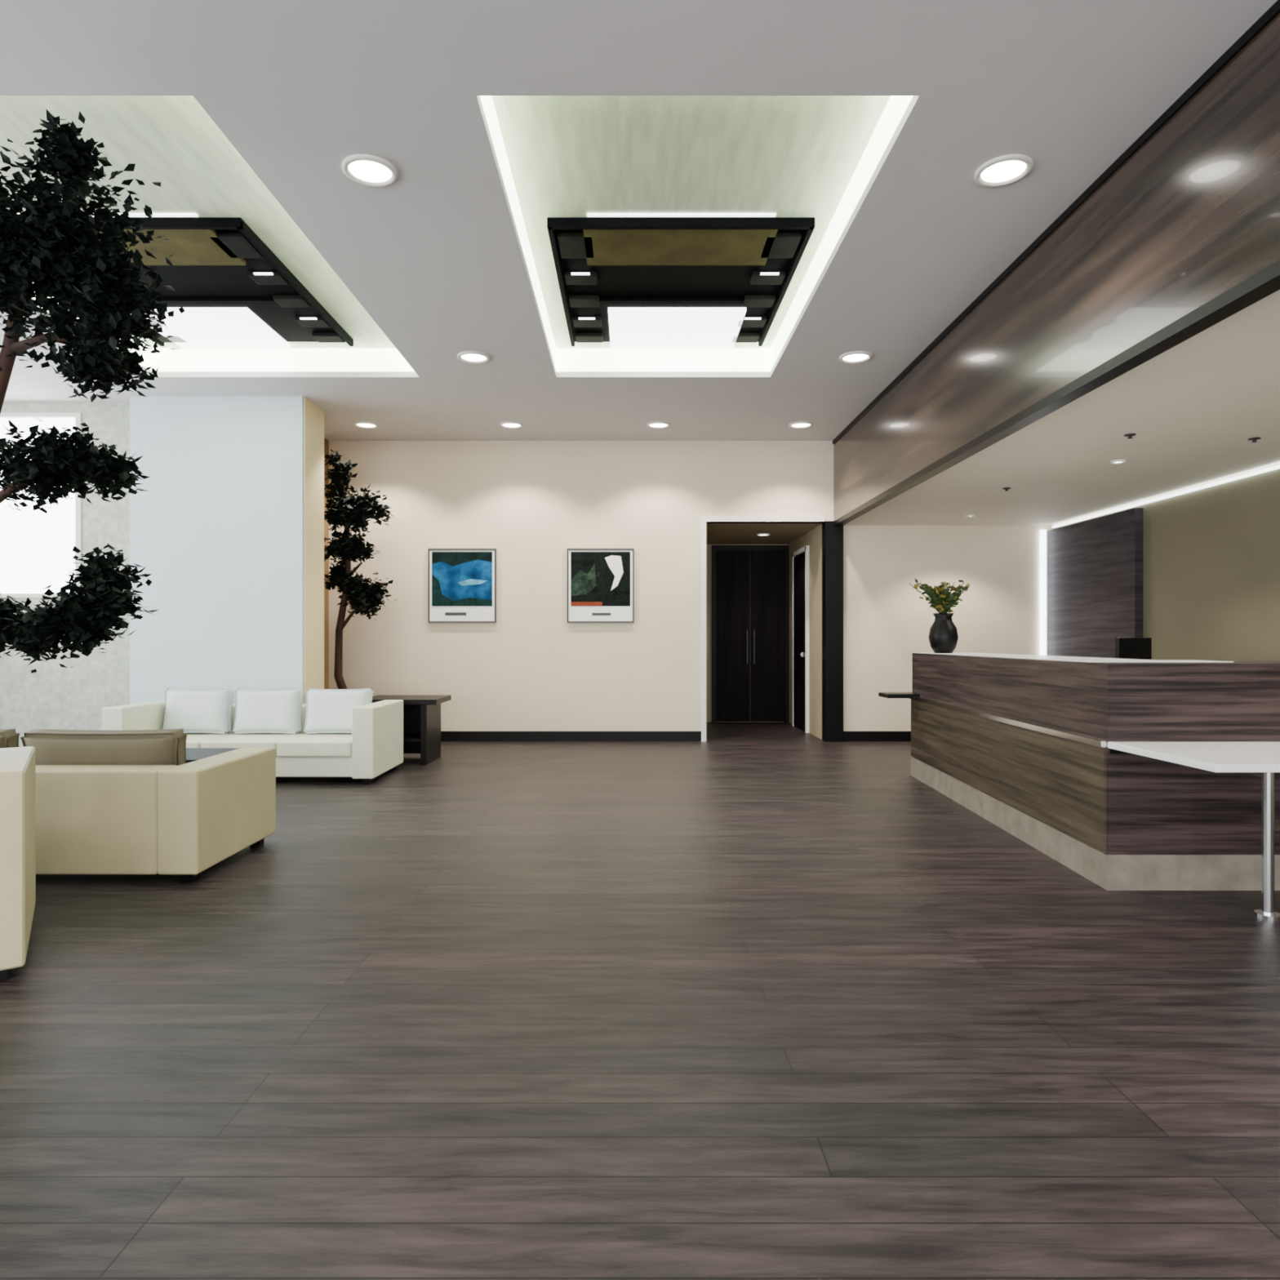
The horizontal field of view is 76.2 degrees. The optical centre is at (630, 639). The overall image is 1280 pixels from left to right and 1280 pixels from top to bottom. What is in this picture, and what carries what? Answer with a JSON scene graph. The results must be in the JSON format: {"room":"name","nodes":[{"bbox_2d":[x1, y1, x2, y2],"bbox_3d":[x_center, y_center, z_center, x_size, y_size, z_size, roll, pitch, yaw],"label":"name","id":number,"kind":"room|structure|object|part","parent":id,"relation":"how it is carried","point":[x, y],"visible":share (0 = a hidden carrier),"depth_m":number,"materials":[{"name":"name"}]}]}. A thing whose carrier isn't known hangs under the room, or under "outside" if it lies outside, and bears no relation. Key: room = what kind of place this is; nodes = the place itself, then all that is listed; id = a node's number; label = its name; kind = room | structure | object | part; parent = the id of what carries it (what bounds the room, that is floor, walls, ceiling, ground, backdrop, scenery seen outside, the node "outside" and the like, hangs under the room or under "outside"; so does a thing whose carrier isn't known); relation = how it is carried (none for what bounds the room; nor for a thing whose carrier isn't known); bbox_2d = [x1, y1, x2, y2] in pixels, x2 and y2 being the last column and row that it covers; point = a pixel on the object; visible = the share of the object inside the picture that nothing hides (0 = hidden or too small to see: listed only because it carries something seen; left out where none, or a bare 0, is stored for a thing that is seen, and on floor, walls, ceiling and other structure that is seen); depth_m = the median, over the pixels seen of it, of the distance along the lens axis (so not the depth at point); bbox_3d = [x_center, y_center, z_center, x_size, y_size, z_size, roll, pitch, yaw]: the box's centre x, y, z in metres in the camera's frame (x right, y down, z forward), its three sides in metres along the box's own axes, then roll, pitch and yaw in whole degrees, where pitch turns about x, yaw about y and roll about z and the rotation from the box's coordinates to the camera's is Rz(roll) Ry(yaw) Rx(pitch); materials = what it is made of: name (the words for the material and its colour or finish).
{"room":"reception lobby","nodes":[
{"label":"reception lobby","id":0,"kind":"room"},
{"bbox_2d":[0,402,129,746],"bbox_3d":[-5.900,-0.580,8.160,2.200,3.560,0.120,0,0,0],"label":"wall","id":1,"kind":"structure","parent":0,"point":[55,696],"depth_m":8.10,"materials":[{"name":"white paint"}]},
{"bbox_2d":[0,417,75,593],"bbox_3d":[-6.250,-1.340,8.160,1.500,1.760,0.020,0,0,0],"label":"pane","id":2,"kind":"object","parent":1,"relation":"attached to","point":[37,546],"visible":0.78,"depth_m":8.15,"materials":[{"name":"white glass"}]},
{"bbox_2d":[0,413,81,597],"bbox_3d":[-6.225,-1.335,8.110,1.550,1.830,0.060,0,0,0],"label":"frame","id":3,"kind":"object","parent":1,"relation":"attached to","point":[77,416],"visible":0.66,"depth_m":8.08,"materials":[{"name":"white"}]},
{"bbox_2d":[129,395,303,704],"bbox_3d":[-4.015,-0.580,8.100,1.670,3.560,0.400,0,0,0],"label":"wall panel","id":4,"kind":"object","parent":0,"point":[217,526],"depth_m":7.90,"materials":[{"name":"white paint"}]},
{"bbox_2d":[303,396,324,704],"bbox_3d":[-3.172,-0.580,8.175,0.015,3.560,0.490,0,0,0],"label":"wall","id":5,"kind":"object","parent":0,"point":[313,416],"depth_m":8.15,"materials":[{"name":"beige paint"}]},
{"bbox_2d":[324,437,328,688],"bbox_3d":[-3.640,-0.580,9.045,0.120,3.560,1.250,0,0,0],"label":"wall","id":6,"kind":"structure","parent":0,"point":[326,441],"depth_m":9.59,"materials":[{"name":"beige paint"}]},
{"bbox_2d":[0,0,1277,440],"bbox_3d":[-2.300,-2.385,2.835,9.400,0.050,13.670,0,0,0],"label":"ceiling","id":7,"kind":"structure","parent":0,"point":[434,255],"depth_m":3.75,"materials":[{"name":"paint"}]},
{"bbox_2d":[10,213,353,348],"bbox_3d":[-3.260,-2.590,6.105,1.680,0.059,2.190,0,0,0],"label":"ceiling light","id":8,"kind":"object","parent":7,"relation":"attached to","point":[233,291],"visible":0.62,"depth_m":6.05,"materials":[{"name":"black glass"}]},
{"bbox_2d":[150,306,290,348],"bbox_3d":[-3.475,-2.585,6.790,0.950,0.030,0.820,0,0,0],"label":"diffuser","id":9,"kind":"object","parent":8,"relation":"attached to","point":[197,327],"depth_m":6.76,"materials":[{"name":"white plastic"}]},
{"bbox_3d":[-3.260,-2.610,6.090,1.680,0.019,2.060,0,0,0],"label":"dark glass","id":10,"kind":"part","parent":8,"relation":"part of","materials":[{"name":"black glass"}]},
{"bbox_2d":[253,272,273,275],"bbox_3d":[-2.585,-2.575,5.740,0.130,0.010,0.020,0,0,0],"label":"light","id":11,"kind":"object","parent":8,"relation":"on","point":[255,273],"depth_m":5.73,"materials":[{"name":"white plastic"}]},
{"bbox_2d":[299,317,316,319],"bbox_3d":[-2.585,-2.575,6.540,0.130,0.010,0.020,0,0,0],"label":"light","id":12,"kind":"object","parent":8,"relation":"on","point":[300,318],"depth_m":6.53,"materials":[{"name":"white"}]},
{"bbox_2d":[0,95,414,371],"bbox_3d":[-3.100,-2.530,5.435,2.460,0.240,3.850,0,0,0],"label":"coffer","id":13,"kind":"object","parent":7,"relation":"in","point":[171,141],"depth_m":4.74,"materials":[{"name":"white paint"}]},
{"bbox_2d":[353,421,378,428],"bbox_3d":[-2.900,-2.352,8.940,0.260,0.016,0.260,0,0,0],"label":"recessed light","id":14,"kind":"object","parent":7,"relation":"in","point":[365,424],"visible":1,"depth_m":8.92,"materials":[{"name":"white"}]},
{"bbox_2d":[342,154,398,187],"bbox_3d":[-1.310,-2.352,4.100,0.270,0.016,0.270,0,0,0],"label":"recessed light","id":15,"kind":"object","parent":7,"relation":"in","point":[366,170],"visible":1,"depth_m":4.09,"materials":[{"name":"white plastic"}]},
{"bbox_2d":[457,351,490,363],"bbox_3d":[-1.310,-2.352,6.800,0.270,0.016,0.270,0,0,0],"label":"recessed light","id":16,"kind":"object","parent":7,"relation":"in","point":[470,357],"visible":1,"depth_m":6.79,"materials":[{"name":"white"}]},
{"bbox_2d":[499,421,523,428],"bbox_3d":[-1.310,-2.352,8.940,0.260,0.016,0.260,0,0,0],"label":"recessed light","id":17,"kind":"object","parent":7,"relation":"in","point":[508,424],"visible":1,"depth_m":8.92,"materials":[{"name":"white"}]},
{"bbox_2d":[646,421,670,428],"bbox_3d":[0.300,-2.352,8.940,0.260,0.016,0.260,0,0,0],"label":"recessed light","id":18,"kind":"object","parent":7,"relation":"in","point":[655,424],"visible":1,"depth_m":8.92,"materials":[{"name":"white"}]},
{"bbox_2d":[546,213,814,348],"bbox_3d":[0.310,-2.590,6.105,1.660,0.059,2.190,0,0,0],"label":"ceiling light","id":19,"kind":"object","parent":7,"relation":"attached to","point":[626,280],"visible":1,"depth_m":5.77,"materials":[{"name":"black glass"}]},
{"bbox_2d":[571,272,590,275],"bbox_3d":[-0.355,-2.575,5.740,0.130,0.010,0.020,0,0,0],"label":"light","id":20,"kind":"object","parent":19,"relation":"on","point":[572,273],"depth_m":5.73,"materials":[{"name":"white plastic"}]},
{"bbox_2d":[578,317,595,319],"bbox_3d":[-0.355,-2.575,6.540,0.130,0.010,0.020,0,0,0],"label":"light","id":21,"kind":"object","parent":19,"relation":"on","point":[580,318],"depth_m":6.53,"materials":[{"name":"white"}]},
{"bbox_2d":[608,306,746,348],"bbox_3d":[0.360,-2.585,6.790,1.080,0.030,0.820,0,0,0],"label":"diffuser","id":22,"kind":"object","parent":19,"relation":"attached to","point":[628,327],"depth_m":6.70,"materials":[{"name":"white plastic"}]},
{"bbox_2d":[744,317,760,319],"bbox_3d":[0.975,-2.575,6.540,0.130,0.010,0.020,0,0,0],"label":"light","id":23,"kind":"object","parent":19,"relation":"on","point":[745,318],"depth_m":6.53,"materials":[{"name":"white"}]},
{"bbox_2d":[760,272,779,275],"bbox_3d":[0.975,-2.575,5.740,0.130,0.010,0.020,0,0,0],"label":"light","id":24,"kind":"object","parent":19,"relation":"on","point":[761,273],"depth_m":5.73,"materials":[{"name":"white plastic"}]},
{"bbox_2d":[480,95,913,371],"bbox_3d":[0.290,-2.530,5.435,1.980,0.240,3.850,0,0,0],"label":"coffer","id":25,"kind":"object","parent":7,"relation":"in","point":[816,157],"depth_m":4.51,"materials":[{"name":"white paint"}]},
{"bbox_2d":[788,421,813,428],"bbox_3d":[1.860,-2.352,8.940,0.260,0.016,0.260,0,0,0],"label":"recessed light","id":26,"kind":"object","parent":7,"relation":"in","point":[800,424],"visible":1,"depth_m":8.92,"materials":[{"name":"white"}]},
{"bbox_2d":[839,351,872,363],"bbox_3d":[1.870,-2.352,6.800,0.270,0.016,0.270,0,0,0],"label":"recessed light","id":27,"kind":"object","parent":7,"relation":"in","point":[855,357],"visible":1,"depth_m":6.79,"materials":[{"name":"white"}]},
{"bbox_2d":[973,154,1033,187],"bbox_3d":[1.870,-2.352,4.100,0.270,0.016,0.270,0,0,0],"label":"recessed light","id":28,"kind":"object","parent":7,"relation":"in","point":[1006,170],"visible":1,"depth_m":4.09,"materials":[{"name":"white plastic"}]},
{"bbox_2d":[0,721,1279,1279],"bbox_3d":[-1.000,1.250,4.000,12.200,0.100,16.200,0,0,0],"label":"floor","id":29,"kind":"structure","parent":0,"point":[751,1000],"depth_m":2.40,"materials":[{"name":"brown wood"}]},
{"bbox_2d":[0,746,35,981],"bbox_3d":[-2.699,0.800,2.981,0.820,0.799,0.820,0,0,-34],"label":"armchair","id":30,"kind":"object","parent":29,"relation":"on","point":[17,764],"visible":1,"depth_m":2.86,"materials":[{"name":"beige leather"}]},
{"bbox_2d":[0,108,185,673],"bbox_3d":[-2.595,-0.524,3.515,1.265,3.449,0.924,0,0,-13],"label":"potted tree","id":31,"kind":"object","parent":29,"relation":"on","point":[56,247],"visible":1,"depth_m":3.42,"materials":[{"name":"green plant"}]},
{"bbox_2d":[0,728,275,882],"bbox_3d":[-3.210,0.835,4.435,2.180,0.729,0.890,0,0,0],"label":"sofa","id":32,"kind":"object","parent":29,"relation":"on","point":[108,802],"visible":0.84,"depth_m":3.99,"materials":[{"name":"beige leather"}]},
{"bbox_2d":[0,728,20,748],"bbox_3d":[-3.655,0.650,4.310,0.828,0.350,0.200,0,8,0],"label":"cushion","id":33,"kind":"object","parent":32,"relation":"on","point":[9,738],"depth_m":4.28,"materials":[{"name":"beige fabric"}]},
{"bbox_2d":[19,728,187,765],"bbox_3d":[-2.765,0.650,4.310,0.828,0.350,0.200,0,8,0],"label":"cushion","id":34,"kind":"object","parent":32,"relation":"on","point":[52,747],"depth_m":4.21,"materials":[{"name":"beige fabric"}]},
{"bbox_3d":[-2.220,0.895,4.435,0.200,0.510,0.890,0,0,0],"label":"arm","id":35,"kind":"part","parent":32,"relation":"part of","materials":[{"name":"beige leather"}]},
{"bbox_2d":[186,747,240,763],"bbox_3d":[-3.400,1.000,5.750,1.100,0.400,0.600,0,0,0],"label":"coffee table","id":36,"kind":"object","parent":29,"relation":"on","point":[193,754],"visible":0.02,"depth_m":5.82,"materials":[{"name":"grey glass"}]},
{"bbox_2d":[102,688,403,783],"bbox_3d":[-3.255,0.815,7.200,2.250,0.769,0.900,0,0,0],"label":"sofa","id":37,"kind":"object","parent":29,"relation":"on","point":[337,732],"visible":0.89,"depth_m":7.22,"materials":[{"name":"white leather"}]},
{"bbox_3d":[-4.290,0.855,7.200,0.180,0.590,0.900,0,0,0],"label":"arm","id":38,"kind":"part","parent":37,"relation":"part of","materials":[{"name":"white leather"}]},
{"bbox_2d":[162,688,234,733],"bbox_3d":[-3.885,0.640,7.330,0.586,0.410,0.200,0,-8,0],"label":"cushion","id":39,"kind":"object","parent":37,"relation":"on","point":[193,711],"depth_m":7.25,"materials":[{"name":"fabric"}]},
{"bbox_2d":[186,732,235,747],"bbox_3d":[-3.885,0.905,7.095,0.622,0.130,0.690,0,0,0],"label":"seat cushion","id":40,"kind":"object","parent":37,"relation":"on","point":[193,740],"depth_m":7.08,"materials":[{"name":"white leather"}]},
{"bbox_2d":[200,732,305,755],"bbox_3d":[-3.255,0.905,7.095,0.622,0.130,0.690,0,0,0],"label":"seat cushion","id":41,"kind":"object","parent":37,"relation":"on","point":[236,740],"depth_m":6.86,"materials":[{"name":"white leather"}]},
{"bbox_2d":[232,688,304,733],"bbox_3d":[-3.255,0.640,7.330,0.586,0.410,0.200,0,-8,0],"label":"cushion","id":42,"kind":"object","parent":37,"relation":"on","point":[257,711],"depth_m":7.25,"materials":[{"name":"fabric"}]},
{"bbox_2d":[276,733,351,756],"bbox_3d":[-2.625,0.905,7.095,0.622,0.130,0.690,0,0,0],"label":"seat cushion","id":43,"kind":"object","parent":37,"relation":"on","point":[303,744],"depth_m":6.75,"materials":[{"name":"white leather"}]},
{"bbox_2d":[302,688,373,733],"bbox_3d":[-2.625,0.640,7.330,0.586,0.410,0.200,0,-8,0],"label":"cushion","id":44,"kind":"object","parent":37,"relation":"on","point":[328,711],"depth_m":7.24,"materials":[{"name":"fabric"}]},
{"bbox_3d":[-2.220,0.855,7.200,0.180,0.590,0.900,0,0,0],"label":"arm","id":45,"kind":"part","parent":37,"relation":"part of","materials":[{"name":"white leather"}]},
{"bbox_2d":[324,448,396,688],"bbox_3d":[-3.011,-0.441,8.958,0.856,3.282,0.735,0,0,0],"label":"potted tree","id":46,"kind":"object","parent":29,"relation":"on","point":[350,511],"visible":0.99,"depth_m":8.90,"materials":[{"name":"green plant"}]},
{"bbox_2d":[372,695,451,764],"bbox_3d":[-2.240,0.885,8.125,0.760,0.630,0.650,0,0,0],"label":"side table","id":47,"kind":"object","parent":29,"relation":"on","point":[421,713],"visible":0.59,"depth_m":8.12,"materials":[{"name":"black paint"}]},
{"bbox_2d":[403,733,420,742],"bbox_3d":[-2.240,0.965,8.100,0.440,0.030,0.480,0,0,0],"label":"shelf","id":48,"kind":"object","parent":47,"relation":"attached to","point":[407,737],"depth_m":7.95,"materials":[{"name":"black wood"}]},
{"bbox_3d":[-2.240,0.890,8.370,0.440,0.540,0.060,0,0,0],"label":"panel","id":49,"kind":"part","parent":47,"relation":"part of","materials":[{"name":"black wood"}]},
{"bbox_3d":[-1.990,0.910,8.125,0.060,0.580,0.590,0,0,0],"label":"panel","id":50,"kind":"part","parent":47,"relation":"part of","materials":[{"name":"black paint"}]},
{"bbox_2d":[878,652,1279,919],"bbox_3d":[3.480,0.655,5.230,2.560,1.090,4.060,0,0,0],"label":"reception desk","id":51,"kind":"object","parent":29,"relation":"on","point":[1126,774],"visible":1,"depth_m":3.92,"materials":[{"name":"wood"}]},
{"bbox_2d":[878,692,919,697],"bbox_3d":[2.350,0.482,7.130,0.300,0.035,0.260,0,0,0],"label":"shelf","id":52,"kind":"object","parent":51,"relation":"attached to","point":[886,695],"depth_m":7.00,"materials":[{"name":"black paint"}]},
{"bbox_2d":[909,578,969,653],"bbox_3d":[2.606,-0.212,6.910,0.449,0.644,0.402,0,0,9],"label":"flower vase","id":53,"kind":"object","parent":51,"relation":"on","point":[943,634],"visible":1,"depth_m":6.83,"materials":[{"name":"black ceramic"}]},
{"bbox_2d":[916,652,1233,662],"bbox_3d":[2.730,0.115,5.700,0.740,0.010,3.000,0,0,0],"label":"countertop","id":54,"kind":"structure","parent":51,"relation":"on","point":[1077,659],"depth_m":4.89,"materials":[{"name":"stone"}]},
{"bbox_2d":[1115,637,1151,659],"bbox_3d":[3.196,0.220,5.215,0.260,0.470,0.150,0,0,-15],"label":"computer monitor","id":55,"kind":"object","parent":51,"relation":"on","point":[1140,648],"visible":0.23,"depth_m":5.18,"materials":[{"name":"black paint"}]},
{"bbox_2d":[1106,741,1279,772],"bbox_3d":[3.345,0.504,3.565,2.110,0.032,0.730,0,0,0],"label":"shelf","id":56,"kind":"object","parent":51,"relation":"attached to","point":[1211,756],"depth_m":3.55,"materials":[{"name":"white laminate"}]},
{"bbox_2d":[328,440,1053,731],"bbox_3d":[0.710,-0.605,9.730,8.820,3.610,0.120,0,0,0],"label":"wall","id":57,"kind":"structure","parent":0,"point":[531,668],"depth_m":9.67,"materials":[{"name":"beige paint"}]},
{"bbox_2d":[427,548,496,622],"bbox_3d":[-1.995,-0.642,9.649,0.800,0.875,0.039,0,0,0],"label":"framed picture","id":58,"kind":"object","parent":57,"relation":"attached to","point":[462,582],"visible":1,"depth_m":9.64,"materials":[{"name":"blue paper"}]},
{"bbox_2d":[431,559,492,606],"bbox_3d":[-1.995,-0.720,9.638,0.710,0.640,0.004,0,0,0],"label":"print","id":59,"kind":"object","parent":58,"relation":"attached to","point":[455,582],"depth_m":9.64},
{"bbox_2d":[440,731,701,741],"bbox_3d":[-1.375,1.140,9.660,4.410,0.120,0.020,0,0,0],"label":"baseboard","id":60,"kind":"structure","parent":57,"relation":"attached to","point":[445,735],"depth_m":9.65,"materials":[{"name":"black wood"}]},
{"bbox_2d":[567,548,634,622],"bbox_3d":[-0.360,-0.642,9.649,0.790,0.875,0.039,0,0,0],"label":"framed picture","id":61,"kind":"object","parent":57,"relation":"attached to","point":[601,581],"visible":1,"depth_m":9.64,"materials":[{"name":"black paper"}]},
{"bbox_2d":[570,551,630,606],"bbox_3d":[-0.360,-0.720,9.638,0.700,0.640,0.004,0,0,0],"label":"print","id":62,"kind":"object","parent":61,"relation":"attached to","point":[597,579],"depth_m":9.64},
{"bbox_2d":[701,516,824,741],"bbox_3d":[1.560,-0.130,9.723,1.460,2.660,0.155,0,0,0],"label":"trim","id":63,"kind":"structure","parent":57,"relation":"attached to","point":[704,520],"depth_m":9.65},
{"bbox_2d":[822,520,843,742],"bbox_3d":[2.395,-0.100,9.700,0.210,2.600,0.180,0,0,0],"label":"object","id":64,"kind":"structure","parent":57,"relation":"attached to","point":[832,536],"depth_m":9.61,"materials":[{"name":"black paint"}]},
{"bbox_2d":[843,731,911,741],"bbox_3d":[3.660,1.140,9.660,2.320,0.120,0.020,0,0,0],"label":"baseboard","id":65,"kind":"structure","parent":57,"relation":"attached to","point":[847,735],"depth_m":9.65,"materials":[{"name":"black wood"}]},
{"bbox_2d":[1040,529,1046,655],"bbox_3d":[4.870,-0.100,9.648,0.060,2.400,0.035,0,0,0],"label":"led strip","id":66,"kind":"object","parent":57,"relation":"attached to","point":[1042,532],"visible":0.64,"depth_m":9.63,"materials":[{"name":"white"}]},
{"bbox_2d":[706,524,822,739],"bbox_3d":[1.360,-0.100,10.920,2.120,2.600,2.260,0,0,0],"label":"wall","id":67,"kind":"structure","parent":0,"point":[813,538],"depth_m":10.43,"materials":[{"name":"beige paint"}]},
{"bbox_2d":[715,551,750,721],"bbox_3d":[1.488,-0.055,11.925,0.495,2.490,0.050,0,0,0],"label":"leaf","id":68,"kind":"object","parent":67,"relation":"attached to","point":[732,567],"visible":1,"depth_m":11.90,"materials":[{"name":"brown wood"}]},
{"bbox_2d":[746,629,755,664],"bbox_3d":[1.740,0.100,11.860,0.116,0.500,0.020,0,0,0],"label":"door handle","id":69,"kind":"object","parent":68,"relation":"attached to","point":[747,629],"depth_m":11.85,"materials":[{"name":"metal"}]},
{"bbox_3d":[1.690,0.100,11.860,0.016,0.500,0.020,0,0,0],"label":"pull handle","id":70,"kind":"part","parent":69,"relation":"part of","materials":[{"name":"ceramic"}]},
{"bbox_3d":[1.790,0.100,11.860,0.016,0.500,0.020,0,0,0],"label":"pull handle","id":71,"kind":"part","parent":69,"relation":"part of","materials":[{"name":"metal"}]},
{"bbox_2d":[711,545,789,722],"bbox_3d":[1.740,-0.090,11.915,1.120,2.580,0.070,0,0,0],"label":"frame","id":72,"kind":"object","parent":67,"relation":"attached to","point":[714,548],"visible":1,"depth_m":11.88,"materials":[{"name":"black wood"}]},
{"bbox_2d":[750,551,784,721],"bbox_3d":[1.992,-0.055,11.925,0.495,2.490,0.050,0,0,0],"label":"leaf","id":73,"kind":"object","parent":67,"relation":"attached to","point":[766,567],"visible":1,"depth_m":11.90,"materials":[{"name":"brown wood"}]},
{"bbox_2d":[793,551,804,730],"bbox_3d":[2.285,0.020,11.000,0.030,2.340,0.800,0,0,0],"label":"leaf","id":74,"kind":"object","parent":67,"relation":"attached to","point":[799,560],"visible":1,"depth_m":10.99,"materials":[{"name":"brown wood"}]},
{"bbox_2d":[800,652,804,657],"bbox_3d":[2.248,0.190,10.685,0.045,0.060,0.030,0,0,0],"label":"rose","id":75,"kind":"object","parent":74,"relation":"attached to","point":[802,654],"visible":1,"depth_m":10.67,"materials":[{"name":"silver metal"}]},
{"bbox_2d":[791,545,808,733],"bbox_3d":[2.280,-0.010,11.000,0.040,2.420,0.920,0,0,0],"label":"frame","id":76,"kind":"object","parent":67,"relation":"attached to","point":[806,548],"visible":0.9,"depth_m":10.54,"materials":[{"name":"white wood"}]},
{"bbox_2d":[706,523,822,544],"bbox_3d":[1.360,-1.450,10.920,2.120,0.100,2.260,0,0,0],"label":"ceiling","id":77,"kind":"structure","parent":0,"point":[716,533],"depth_m":10.65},
{"bbox_2d":[756,533,770,536],"bbox_3d":[1.750,-1.392,10.800,0.180,0.016,0.180,0,0,0],"label":"recessed light","id":78,"kind":"object","parent":77,"relation":"in","point":[760,534],"visible":1,"depth_m":10.78,"materials":[{"name":"white"}]},
{"bbox_2d":[833,13,1279,520],"bbox_3d":[2.430,-1.900,2.835,0.060,1.020,13.670,0,0,0],"label":"beam","id":79,"kind":"structure","parent":0,"point":[1193,215],"depth_m":4.07,"materials":[{"name":"brown wood"}]},
{"bbox_2d":[832,0,1279,444],"bbox_3d":[2.393,-2.340,2.835,0.015,0.040,13.670,0,0,0],"label":"black top edge","id":80,"kind":"object","parent":79,"relation":"attached to","point":[1274,10],"visible":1,"depth_m":4.07,"materials":[{"name":"paint"}]},
{"bbox_2d":[833,259,1279,526],"bbox_3d":[2.430,-1.367,2.835,0.100,0.055,13.670,0,0,0],"label":"black bottom edge","id":81,"kind":"object","parent":79,"relation":"attached to","point":[1265,282],"visible":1,"depth_m":4.07,"materials":[{"name":"paint"}]},
{"bbox_2d":[844,289,1279,524],"bbox_3d":[3.730,-1.400,2.835,2.540,0.080,13.670,0,0,0],"label":"ceiling soffit","id":82,"kind":"structure","parent":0,"point":[1193,408],"depth_m":5.70,"materials":[{"name":"paint"}]},
{"bbox_2d":[965,514,975,517],"bbox_3d":[3.700,-1.352,8.900,0.100,0.016,0.100,0,0,0],"label":"recessed light","id":83,"kind":"object","parent":82,"relation":"attached to","point":[969,515],"visible":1,"depth_m":8.87,"materials":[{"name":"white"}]},
{"bbox_2d":[1002,487,1011,491],"bbox_3d":[3.360,-1.345,7.300,0.070,0.026,0.070,0,0,0],"label":"sprinkler head","id":84,"kind":"object","parent":82,"relation":"attached to","point":[1004,488],"visible":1,"depth_m":7.29},
{"bbox_2d":[1110,459,1125,464],"bbox_3d":[3.700,-1.352,6.200,0.100,0.016,0.100,0,0,0],"label":"recessed light","id":85,"kind":"object","parent":82,"relation":"attached to","point":[1117,461],"visible":1,"depth_m":6.18,"materials":[{"name":"white"}]},
{"bbox_2d":[1124,433,1136,439],"bbox_3d":[3.300,-1.345,5.400,0.070,0.026,0.070,0,0,0],"label":"sprinkler head","id":86,"kind":"object","parent":82,"relation":"attached to","point":[1129,435],"visible":1,"depth_m":5.39},
{"bbox_2d":[1052,464,1279,528],"bbox_3d":[4.978,-1.333,2.910,0.035,0.025,13.420,0,0,0],"label":"led strip","id":87,"kind":"object","parent":82,"relation":"attached to","point":[1277,466],"visible":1,"depth_m":7.41,"materials":[{"name":"white"}]},
{"bbox_2d":[1248,437,1261,442],"bbox_3d":[4.200,-1.345,5.500,0.070,0.026,0.070,0,0,0],"label":"sprinkler head","id":88,"kind":"object","parent":82,"relation":"attached to","point":[1253,439],"visible":1,"depth_m":5.49},
{"bbox_2d":[1053,463,1279,661],"bbox_3d":[5.060,-0.080,2.835,0.120,2.560,13.670,0,0,0],"label":"wall","id":89,"kind":"structure","parent":0,"point":[1211,555],"depth_m":6.99,"materials":[{"name":"beige paint"}]},
{"bbox_2d":[1047,507,1142,657],"bbox_3d":[4.960,-0.045,8.810,0.080,2.490,1.680,0,0,0],"label":"wall panel","id":90,"kind":"object","parent":89,"relation":"attached to","point":[1095,566],"visible":0.64,"depth_m":8.67,"materials":[{"name":"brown wood"}]}
]}

